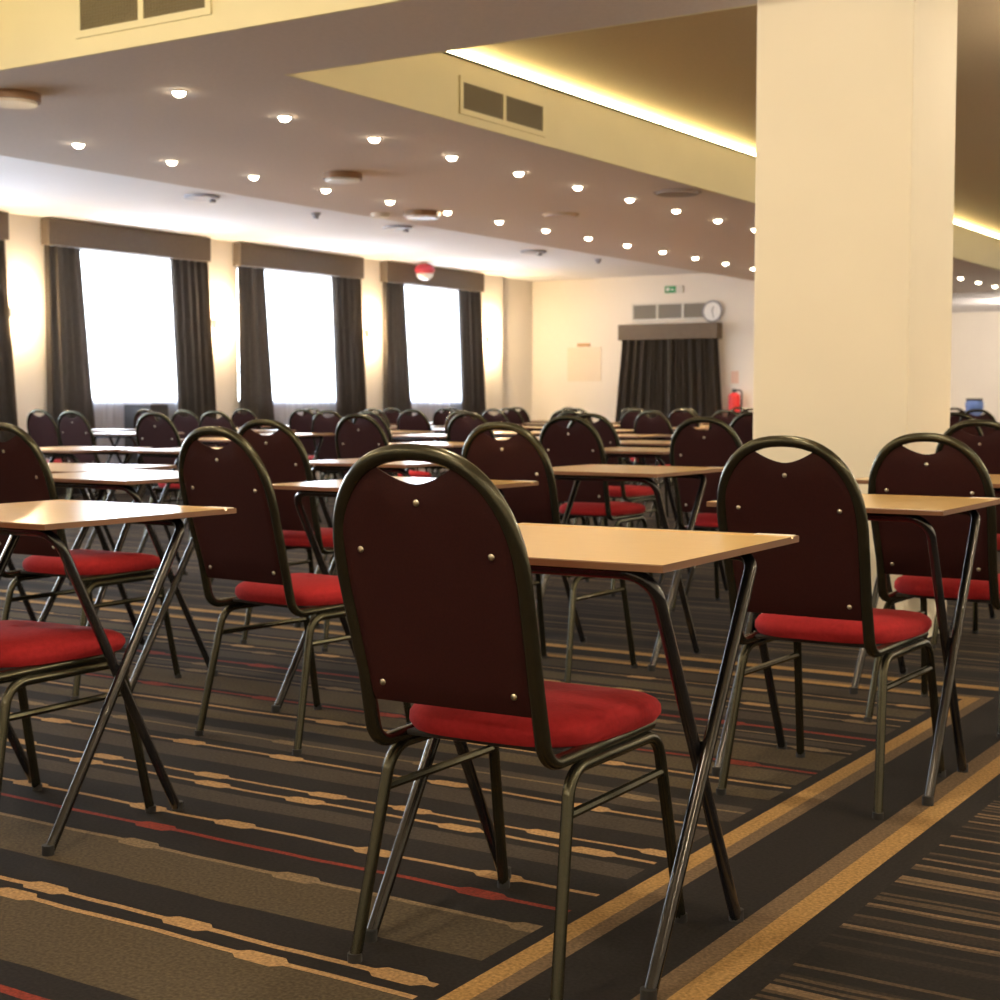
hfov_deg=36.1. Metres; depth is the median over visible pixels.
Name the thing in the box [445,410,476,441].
chair
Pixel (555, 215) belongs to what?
ceiling speaker
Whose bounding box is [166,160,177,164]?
recessed light
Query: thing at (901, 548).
chair
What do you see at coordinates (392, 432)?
desk
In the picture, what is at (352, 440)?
chair
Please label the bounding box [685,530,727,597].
desk
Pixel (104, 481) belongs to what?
desk
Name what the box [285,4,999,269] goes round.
ceiling beam
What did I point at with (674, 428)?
desk
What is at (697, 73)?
ceiling
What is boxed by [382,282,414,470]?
curtain
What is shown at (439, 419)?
chair
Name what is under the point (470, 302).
curtain
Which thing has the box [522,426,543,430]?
desk
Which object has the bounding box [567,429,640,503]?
desk
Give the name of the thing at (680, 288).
exit sign
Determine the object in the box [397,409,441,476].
chair
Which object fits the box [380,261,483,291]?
pelmet
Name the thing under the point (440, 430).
desk
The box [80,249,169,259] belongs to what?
window
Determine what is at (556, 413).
chair
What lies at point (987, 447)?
chair
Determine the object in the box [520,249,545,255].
ceiling vent
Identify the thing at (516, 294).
wall
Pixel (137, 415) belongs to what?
chair
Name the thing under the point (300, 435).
desk
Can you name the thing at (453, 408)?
chair
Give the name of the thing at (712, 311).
wall clock
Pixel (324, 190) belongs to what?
recessed light
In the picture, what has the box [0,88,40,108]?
ceiling light
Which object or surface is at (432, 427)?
desk
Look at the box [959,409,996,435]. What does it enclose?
chair
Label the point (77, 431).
chair
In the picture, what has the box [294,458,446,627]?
desk
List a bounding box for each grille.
[80,0,137,29]
[143,0,204,18]
[464,83,502,118]
[506,96,542,130]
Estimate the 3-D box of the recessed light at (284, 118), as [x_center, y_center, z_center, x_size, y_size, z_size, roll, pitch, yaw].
[-1.300,-2.309,9.260,0.090,0.052,0.090,2,4,32]
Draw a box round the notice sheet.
[567,343,600,380]
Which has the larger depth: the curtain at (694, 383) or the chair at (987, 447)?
the curtain at (694, 383)
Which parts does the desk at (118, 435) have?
leg, leg, leg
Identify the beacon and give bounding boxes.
[415,262,434,279]
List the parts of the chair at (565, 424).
frame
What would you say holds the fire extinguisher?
attached to the wall at (566, 314)
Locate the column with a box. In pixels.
[753,0,957,637]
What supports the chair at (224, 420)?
on the floor
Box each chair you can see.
[0,422,181,699]
[0,620,155,812]
[27,409,102,500]
[57,410,141,525]
[133,409,176,503]
[136,412,191,546]
[171,410,199,504]
[178,426,410,755]
[198,411,236,447]
[231,408,260,429]
[237,419,336,651]
[289,409,329,503]
[302,408,334,479]
[311,410,342,507]
[333,444,686,999]
[335,413,392,478]
[352,411,430,477]
[365,408,418,470]
[383,408,432,477]
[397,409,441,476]
[433,408,455,477]
[442,407,463,473]
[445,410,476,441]
[447,412,495,455]
[462,421,637,682]
[482,409,511,437]
[501,408,524,425]
[507,407,531,431]
[539,415,652,596]
[549,410,576,419]
[556,411,633,527]
[567,413,659,528]
[570,408,592,423]
[619,407,639,462]
[620,409,660,501]
[626,408,672,485]
[634,410,673,516]
[668,408,699,483]
[669,417,741,611]
[676,407,700,425]
[709,410,738,429]
[716,435,945,819]
[727,407,748,416]
[730,412,752,444]
[740,408,752,420]
[864,433,999,738]
[931,419,999,648]
[950,408,964,421]
[950,412,982,435]
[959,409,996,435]
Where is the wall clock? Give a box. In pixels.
[702,300,722,321]
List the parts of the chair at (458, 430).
frame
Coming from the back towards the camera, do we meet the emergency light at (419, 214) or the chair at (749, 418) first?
the chair at (749, 418)
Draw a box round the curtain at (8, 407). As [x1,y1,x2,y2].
[0,240,17,441]
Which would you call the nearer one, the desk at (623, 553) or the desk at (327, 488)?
the desk at (623, 553)
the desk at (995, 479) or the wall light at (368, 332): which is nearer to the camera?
the desk at (995, 479)
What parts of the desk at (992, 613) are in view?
leg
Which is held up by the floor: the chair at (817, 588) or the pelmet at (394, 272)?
the chair at (817, 588)
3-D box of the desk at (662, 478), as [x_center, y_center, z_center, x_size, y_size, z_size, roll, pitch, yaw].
[1.720,-0.223,13.429,0.630,0.740,0.660,3,4,35]
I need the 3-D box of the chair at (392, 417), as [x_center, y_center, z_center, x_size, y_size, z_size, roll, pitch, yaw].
[-1.168,-0.679,19.002,0.437,0.934,0.639,2,4,32]
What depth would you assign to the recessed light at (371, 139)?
9.99 m
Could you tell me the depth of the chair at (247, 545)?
4.42 m
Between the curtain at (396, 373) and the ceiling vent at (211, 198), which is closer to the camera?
the ceiling vent at (211, 198)
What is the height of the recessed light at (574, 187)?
0.052 m
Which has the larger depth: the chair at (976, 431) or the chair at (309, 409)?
the chair at (309, 409)
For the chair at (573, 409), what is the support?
on the floor
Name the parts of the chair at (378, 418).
frame, seat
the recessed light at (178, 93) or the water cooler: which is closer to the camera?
the recessed light at (178, 93)
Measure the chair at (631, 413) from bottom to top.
0.934 m
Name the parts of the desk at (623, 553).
leg, leg, leg, leg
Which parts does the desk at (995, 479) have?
leg, leg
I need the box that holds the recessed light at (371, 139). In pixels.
[368,137,380,142]
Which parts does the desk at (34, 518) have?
leg, leg, leg, leg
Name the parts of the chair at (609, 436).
leg, seat, leg, leg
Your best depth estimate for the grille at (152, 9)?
7.28 m
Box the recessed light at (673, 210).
[671,209,680,212]
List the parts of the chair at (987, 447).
leg, frame, leg, seat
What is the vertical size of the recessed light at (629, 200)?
0.052 m
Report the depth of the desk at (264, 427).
16.99 m
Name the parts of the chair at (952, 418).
frame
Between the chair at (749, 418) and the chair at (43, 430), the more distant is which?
the chair at (749, 418)
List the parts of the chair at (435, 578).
leg, seat, frame, leg, seat, leg, leg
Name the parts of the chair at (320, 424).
leg, frame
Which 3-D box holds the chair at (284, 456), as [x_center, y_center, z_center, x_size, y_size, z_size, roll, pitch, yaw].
[-0.789,0.126,6.402,0.440,0.934,0.641,2,4,30]
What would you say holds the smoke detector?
attached to the ceiling at (27, 187)
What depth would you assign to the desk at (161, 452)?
8.57 m
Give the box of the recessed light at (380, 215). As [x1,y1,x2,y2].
[370,212,389,218]
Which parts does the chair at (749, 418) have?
frame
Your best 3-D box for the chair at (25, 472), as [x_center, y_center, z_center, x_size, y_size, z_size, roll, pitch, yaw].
[-1.501,0.191,5.388,0.440,0.934,0.641,2,4,31]
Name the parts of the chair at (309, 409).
frame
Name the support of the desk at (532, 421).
on the floor
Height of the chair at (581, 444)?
0.934 m
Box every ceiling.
[0,0,999,312]
[0,155,703,281]
[454,0,999,236]
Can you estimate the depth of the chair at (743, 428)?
10.66 m
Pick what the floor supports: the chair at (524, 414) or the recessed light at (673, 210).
the chair at (524, 414)
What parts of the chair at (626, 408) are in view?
frame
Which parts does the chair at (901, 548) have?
leg, leg, frame, seat, seat, leg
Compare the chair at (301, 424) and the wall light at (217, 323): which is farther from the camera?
the wall light at (217, 323)
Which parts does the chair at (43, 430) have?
frame, seat, leg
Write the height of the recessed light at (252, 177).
0.052 m
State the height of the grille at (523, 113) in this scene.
0.160 m
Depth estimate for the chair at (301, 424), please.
15.04 m
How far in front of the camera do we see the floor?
3.51 m
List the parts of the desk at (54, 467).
leg, leg, leg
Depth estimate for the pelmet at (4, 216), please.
15.16 m
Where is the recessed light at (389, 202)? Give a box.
[385,200,394,204]
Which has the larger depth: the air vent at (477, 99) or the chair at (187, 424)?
the chair at (187, 424)
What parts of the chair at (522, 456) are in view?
frame, leg, leg, leg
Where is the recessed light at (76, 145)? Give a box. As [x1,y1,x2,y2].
[72,143,84,148]
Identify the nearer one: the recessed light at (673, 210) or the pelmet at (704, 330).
the recessed light at (673, 210)
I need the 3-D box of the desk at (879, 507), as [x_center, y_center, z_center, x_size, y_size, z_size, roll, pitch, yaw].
[0.965,0.368,4.166,0.630,0.741,0.561,2,4,32]
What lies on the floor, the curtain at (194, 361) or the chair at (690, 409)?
the chair at (690, 409)
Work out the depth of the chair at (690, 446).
7.15 m
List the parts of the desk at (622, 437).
leg, leg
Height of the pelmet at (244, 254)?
0.270 m
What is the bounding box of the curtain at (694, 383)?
[668,338,722,430]
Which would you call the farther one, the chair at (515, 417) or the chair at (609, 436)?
the chair at (515, 417)
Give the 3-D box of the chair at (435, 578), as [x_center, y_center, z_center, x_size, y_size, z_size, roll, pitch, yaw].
[0.017,0.358,2.774,0.440,0.934,0.641,2,4,31]
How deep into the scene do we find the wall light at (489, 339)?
22.77 m
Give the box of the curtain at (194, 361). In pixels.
[170,258,216,418]
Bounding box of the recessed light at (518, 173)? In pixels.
[513,171,524,176]
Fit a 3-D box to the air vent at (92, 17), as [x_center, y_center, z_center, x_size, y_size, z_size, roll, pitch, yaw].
[-1.729,-2.431,7.388,0.910,0.300,0.012,2,4,32]
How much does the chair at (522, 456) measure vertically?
0.934 m
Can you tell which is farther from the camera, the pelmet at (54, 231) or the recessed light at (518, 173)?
the pelmet at (54, 231)
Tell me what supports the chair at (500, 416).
on the floor
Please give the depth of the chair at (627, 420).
15.05 m
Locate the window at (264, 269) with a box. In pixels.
[238,269,330,403]
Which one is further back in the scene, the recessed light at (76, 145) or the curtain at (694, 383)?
the curtain at (694, 383)
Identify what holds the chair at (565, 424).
on the floor
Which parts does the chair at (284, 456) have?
leg, frame, leg, seat, seat, leg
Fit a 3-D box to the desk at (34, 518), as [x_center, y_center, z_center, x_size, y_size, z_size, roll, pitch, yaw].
[-1.087,0.394,3.765,0.630,0.741,0.607,2,4,32]
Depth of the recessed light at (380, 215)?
13.96 m
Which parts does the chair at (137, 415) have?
frame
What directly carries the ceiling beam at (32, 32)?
attached to the ceiling at (226, 128)
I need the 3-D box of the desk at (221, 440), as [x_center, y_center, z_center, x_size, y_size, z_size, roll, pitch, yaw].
[-1.913,-0.076,11.124,0.630,0.741,0.660,2,4,29]
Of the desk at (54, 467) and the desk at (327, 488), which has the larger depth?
the desk at (54, 467)
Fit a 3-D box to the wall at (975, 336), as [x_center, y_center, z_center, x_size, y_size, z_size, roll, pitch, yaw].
[14.335,-2.354,25.870,14.200,3.400,0.200,2,4,32]
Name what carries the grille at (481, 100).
attached to the air vent at (477, 99)
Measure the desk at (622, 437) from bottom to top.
0.740 m
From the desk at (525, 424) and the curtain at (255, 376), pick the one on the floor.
the desk at (525, 424)
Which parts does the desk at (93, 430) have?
leg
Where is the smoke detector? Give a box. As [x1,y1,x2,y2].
[311,212,319,218]
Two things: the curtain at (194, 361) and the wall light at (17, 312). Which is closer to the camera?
the wall light at (17, 312)
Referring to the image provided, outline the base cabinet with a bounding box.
[123,403,168,495]
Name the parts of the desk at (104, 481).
leg, leg, leg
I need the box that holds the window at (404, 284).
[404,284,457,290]
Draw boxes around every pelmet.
[0,211,8,239]
[41,218,210,261]
[233,242,363,278]
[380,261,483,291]
[618,322,721,340]
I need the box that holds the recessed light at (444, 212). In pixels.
[443,211,451,214]
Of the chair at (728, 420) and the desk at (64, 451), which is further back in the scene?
the chair at (728, 420)
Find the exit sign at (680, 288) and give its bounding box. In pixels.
[665,285,683,293]
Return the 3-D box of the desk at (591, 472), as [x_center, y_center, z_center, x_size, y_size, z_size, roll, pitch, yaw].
[0.487,0.245,6.102,0.630,0.741,0.640,2,4,32]
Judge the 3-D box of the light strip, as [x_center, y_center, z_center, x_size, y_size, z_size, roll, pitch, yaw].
[3.526,-3.153,15.556,0.028,0.060,17.700,2,4,32]
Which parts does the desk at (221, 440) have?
leg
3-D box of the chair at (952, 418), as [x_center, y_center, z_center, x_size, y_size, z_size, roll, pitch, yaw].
[5.627,-0.658,18.671,0.437,0.934,0.639,3,5,36]
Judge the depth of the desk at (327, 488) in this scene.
5.00 m
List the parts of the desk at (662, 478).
leg, leg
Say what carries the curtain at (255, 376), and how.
hanging from the pelmet at (244, 254)
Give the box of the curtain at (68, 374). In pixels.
[44,245,99,494]
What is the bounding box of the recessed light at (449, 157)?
[445,155,457,160]
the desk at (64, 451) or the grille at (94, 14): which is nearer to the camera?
the grille at (94, 14)
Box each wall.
[57,278,531,496]
[532,273,753,437]
[950,311,999,422]
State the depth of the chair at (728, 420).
13.75 m
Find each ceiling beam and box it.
[0,0,407,70]
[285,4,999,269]
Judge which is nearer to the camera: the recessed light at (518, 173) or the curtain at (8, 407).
the recessed light at (518, 173)
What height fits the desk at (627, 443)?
0.741 m
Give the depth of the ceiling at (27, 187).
16.32 m
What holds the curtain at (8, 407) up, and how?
hanging from the pelmet at (4, 216)
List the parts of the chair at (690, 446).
leg, frame, seat, seat, leg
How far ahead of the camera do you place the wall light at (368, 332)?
20.31 m
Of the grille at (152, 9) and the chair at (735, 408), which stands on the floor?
the chair at (735, 408)
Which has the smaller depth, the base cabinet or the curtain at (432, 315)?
the base cabinet
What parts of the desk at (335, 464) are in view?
leg, leg, leg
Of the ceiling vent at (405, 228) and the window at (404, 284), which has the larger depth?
the window at (404, 284)
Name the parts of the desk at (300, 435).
leg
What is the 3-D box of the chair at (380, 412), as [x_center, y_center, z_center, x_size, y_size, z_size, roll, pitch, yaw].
[-1.177,-0.511,16.374,0.437,0.934,0.639,2,4,31]
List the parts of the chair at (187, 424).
leg, frame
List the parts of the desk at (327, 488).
leg, leg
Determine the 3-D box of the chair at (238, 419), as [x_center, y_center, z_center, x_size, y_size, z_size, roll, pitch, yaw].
[-2.609,-0.533,16.718,0.437,0.934,0.639,2,4,28]
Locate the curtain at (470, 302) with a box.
[458,290,485,416]
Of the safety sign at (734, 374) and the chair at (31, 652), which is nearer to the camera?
the chair at (31, 652)
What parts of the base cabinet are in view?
door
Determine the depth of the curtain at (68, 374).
15.95 m
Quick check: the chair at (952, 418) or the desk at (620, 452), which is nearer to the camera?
the desk at (620, 452)
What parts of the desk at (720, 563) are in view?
leg, leg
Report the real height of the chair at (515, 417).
0.934 m
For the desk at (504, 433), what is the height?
0.740 m
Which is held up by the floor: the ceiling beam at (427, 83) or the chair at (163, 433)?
the chair at (163, 433)
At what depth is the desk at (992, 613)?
7.07 m
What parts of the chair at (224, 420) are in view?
frame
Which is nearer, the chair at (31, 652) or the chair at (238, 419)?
the chair at (31, 652)
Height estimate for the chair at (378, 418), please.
0.934 m
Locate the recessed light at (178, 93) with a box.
[171,90,186,96]
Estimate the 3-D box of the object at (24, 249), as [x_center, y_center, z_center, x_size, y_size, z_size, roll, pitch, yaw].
[-4.871,-1.442,15.636,0.130,2.885,0.570,2,4,32]
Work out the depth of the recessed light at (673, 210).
13.74 m
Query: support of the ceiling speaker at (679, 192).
attached to the ceiling at (226, 128)
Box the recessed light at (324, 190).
[320,188,330,192]
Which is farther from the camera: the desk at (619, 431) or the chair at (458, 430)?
the desk at (619, 431)
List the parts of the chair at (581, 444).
leg, frame, seat, seat, leg, leg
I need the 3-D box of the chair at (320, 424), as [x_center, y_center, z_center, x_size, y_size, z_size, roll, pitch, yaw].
[-1.329,-0.319,13.363,0.437,0.934,0.639,2,4,28]
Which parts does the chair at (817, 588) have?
leg, leg, seat, frame, seat, leg, leg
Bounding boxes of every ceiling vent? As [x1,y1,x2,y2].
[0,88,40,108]
[184,194,219,202]
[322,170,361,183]
[383,225,412,231]
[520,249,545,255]
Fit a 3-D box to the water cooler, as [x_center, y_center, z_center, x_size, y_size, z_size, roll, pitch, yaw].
[6.823,-0.935,22.089,0.320,1.050,0.320,2,4,32]
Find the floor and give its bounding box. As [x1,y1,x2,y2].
[0,471,999,999]
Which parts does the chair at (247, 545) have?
leg, frame, seat, seat, leg, leg, leg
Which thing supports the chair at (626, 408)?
on the floor
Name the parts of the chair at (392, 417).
frame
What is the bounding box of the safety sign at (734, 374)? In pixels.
[731,371,738,382]
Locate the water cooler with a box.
[965,398,983,415]
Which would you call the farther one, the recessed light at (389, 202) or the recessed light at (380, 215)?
the recessed light at (380, 215)
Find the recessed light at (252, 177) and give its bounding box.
[248,175,259,179]
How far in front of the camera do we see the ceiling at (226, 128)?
10.15 m
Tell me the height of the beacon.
0.236 m
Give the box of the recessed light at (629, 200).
[625,198,634,202]
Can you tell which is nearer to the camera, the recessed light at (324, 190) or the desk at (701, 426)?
the recessed light at (324, 190)
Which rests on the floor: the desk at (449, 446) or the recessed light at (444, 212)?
the desk at (449, 446)
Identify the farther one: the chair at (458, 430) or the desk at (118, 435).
the desk at (118, 435)
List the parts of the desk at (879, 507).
leg, leg, leg, leg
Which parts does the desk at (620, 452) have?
leg, leg, leg, leg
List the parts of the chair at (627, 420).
frame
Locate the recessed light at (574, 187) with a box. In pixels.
[572,186,582,189]
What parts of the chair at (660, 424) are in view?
frame, leg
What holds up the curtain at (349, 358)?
hanging from the pelmet at (244, 254)
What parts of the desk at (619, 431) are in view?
leg, leg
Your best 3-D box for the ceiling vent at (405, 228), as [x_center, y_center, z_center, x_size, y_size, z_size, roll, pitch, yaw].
[-1.102,-2.919,16.512,0.320,0.050,0.320,2,4,32]
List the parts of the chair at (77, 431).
leg, frame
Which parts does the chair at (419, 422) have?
frame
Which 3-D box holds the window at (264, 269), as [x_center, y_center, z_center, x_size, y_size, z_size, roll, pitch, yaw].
[-2.663,-2.055,19.302,0.190,1.680,2.060,2,4,32]
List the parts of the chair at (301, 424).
frame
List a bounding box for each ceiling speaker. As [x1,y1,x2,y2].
[542,212,578,218]
[653,188,701,196]
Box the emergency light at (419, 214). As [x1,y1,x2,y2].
[404,209,440,219]
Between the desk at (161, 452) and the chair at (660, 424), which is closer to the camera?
the desk at (161, 452)
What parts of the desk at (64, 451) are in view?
leg, leg, leg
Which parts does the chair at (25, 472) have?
leg, leg, frame, seat, seat, leg, leg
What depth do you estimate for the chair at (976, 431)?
10.31 m
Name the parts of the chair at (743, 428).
frame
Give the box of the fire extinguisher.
[728,389,742,411]
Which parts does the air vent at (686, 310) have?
louvre panel, louvre panel, louvre panel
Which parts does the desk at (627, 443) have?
leg, leg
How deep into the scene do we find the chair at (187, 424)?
13.65 m
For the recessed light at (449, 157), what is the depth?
10.73 m
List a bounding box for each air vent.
[74,0,211,38]
[459,75,545,136]
[631,301,707,321]
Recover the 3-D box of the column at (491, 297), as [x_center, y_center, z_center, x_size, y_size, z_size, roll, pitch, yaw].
[-0.203,-1.908,22.927,0.130,2.885,0.690,2,4,32]
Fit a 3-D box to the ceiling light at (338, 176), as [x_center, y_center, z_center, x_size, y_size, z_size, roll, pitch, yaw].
[-1.188,-2.432,11.568,0.300,0.061,0.300,2,4,32]
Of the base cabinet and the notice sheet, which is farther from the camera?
the notice sheet
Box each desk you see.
[0,463,176,644]
[0,499,235,856]
[38,469,217,691]
[39,446,152,585]
[65,429,136,499]
[90,432,184,501]
[118,447,221,584]
[181,437,230,526]
[237,430,295,432]
[258,433,334,522]
[261,425,317,480]
[271,476,538,712]
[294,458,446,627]
[364,523,798,999]
[389,442,464,476]
[391,426,445,477]
[391,431,433,442]
[392,434,446,469]
[430,428,500,474]
[494,431,540,437]
[496,438,570,524]
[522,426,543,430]
[524,423,545,425]
[530,420,548,422]
[536,464,723,670]
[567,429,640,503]
[568,447,694,587]
[598,440,689,526]
[618,434,672,527]
[637,427,708,485]
[649,477,676,516]
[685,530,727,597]
[700,425,708,429]
[707,494,999,805]
[849,474,999,693]
[950,603,995,629]
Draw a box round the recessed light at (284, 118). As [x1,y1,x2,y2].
[277,115,291,121]
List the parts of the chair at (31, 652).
leg, leg, frame, seat, seat, leg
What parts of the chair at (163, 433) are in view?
leg, frame, seat, leg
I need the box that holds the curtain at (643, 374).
[615,340,667,465]
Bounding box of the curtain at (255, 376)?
[237,266,274,429]
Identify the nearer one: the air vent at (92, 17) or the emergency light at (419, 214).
the air vent at (92, 17)
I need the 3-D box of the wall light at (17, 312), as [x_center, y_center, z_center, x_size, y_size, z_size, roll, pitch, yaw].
[-4.851,-1.897,15.446,0.075,0.117,0.200,2,4,32]
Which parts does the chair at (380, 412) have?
frame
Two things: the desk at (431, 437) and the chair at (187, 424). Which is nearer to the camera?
the desk at (431, 437)
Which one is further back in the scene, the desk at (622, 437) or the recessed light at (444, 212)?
the recessed light at (444, 212)
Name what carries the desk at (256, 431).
on the floor
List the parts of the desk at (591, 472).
leg, leg, leg, leg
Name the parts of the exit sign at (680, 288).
green panel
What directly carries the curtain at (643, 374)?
hanging from the pelmet at (704, 330)
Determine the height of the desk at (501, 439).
0.740 m
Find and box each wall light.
[10,306,24,317]
[212,318,224,328]
[365,328,374,336]
[486,336,494,343]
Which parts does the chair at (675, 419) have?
frame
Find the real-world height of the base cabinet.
0.990 m
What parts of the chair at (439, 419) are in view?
frame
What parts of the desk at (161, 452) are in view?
leg, leg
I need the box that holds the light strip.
[447,51,999,238]
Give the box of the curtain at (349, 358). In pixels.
[331,276,366,476]

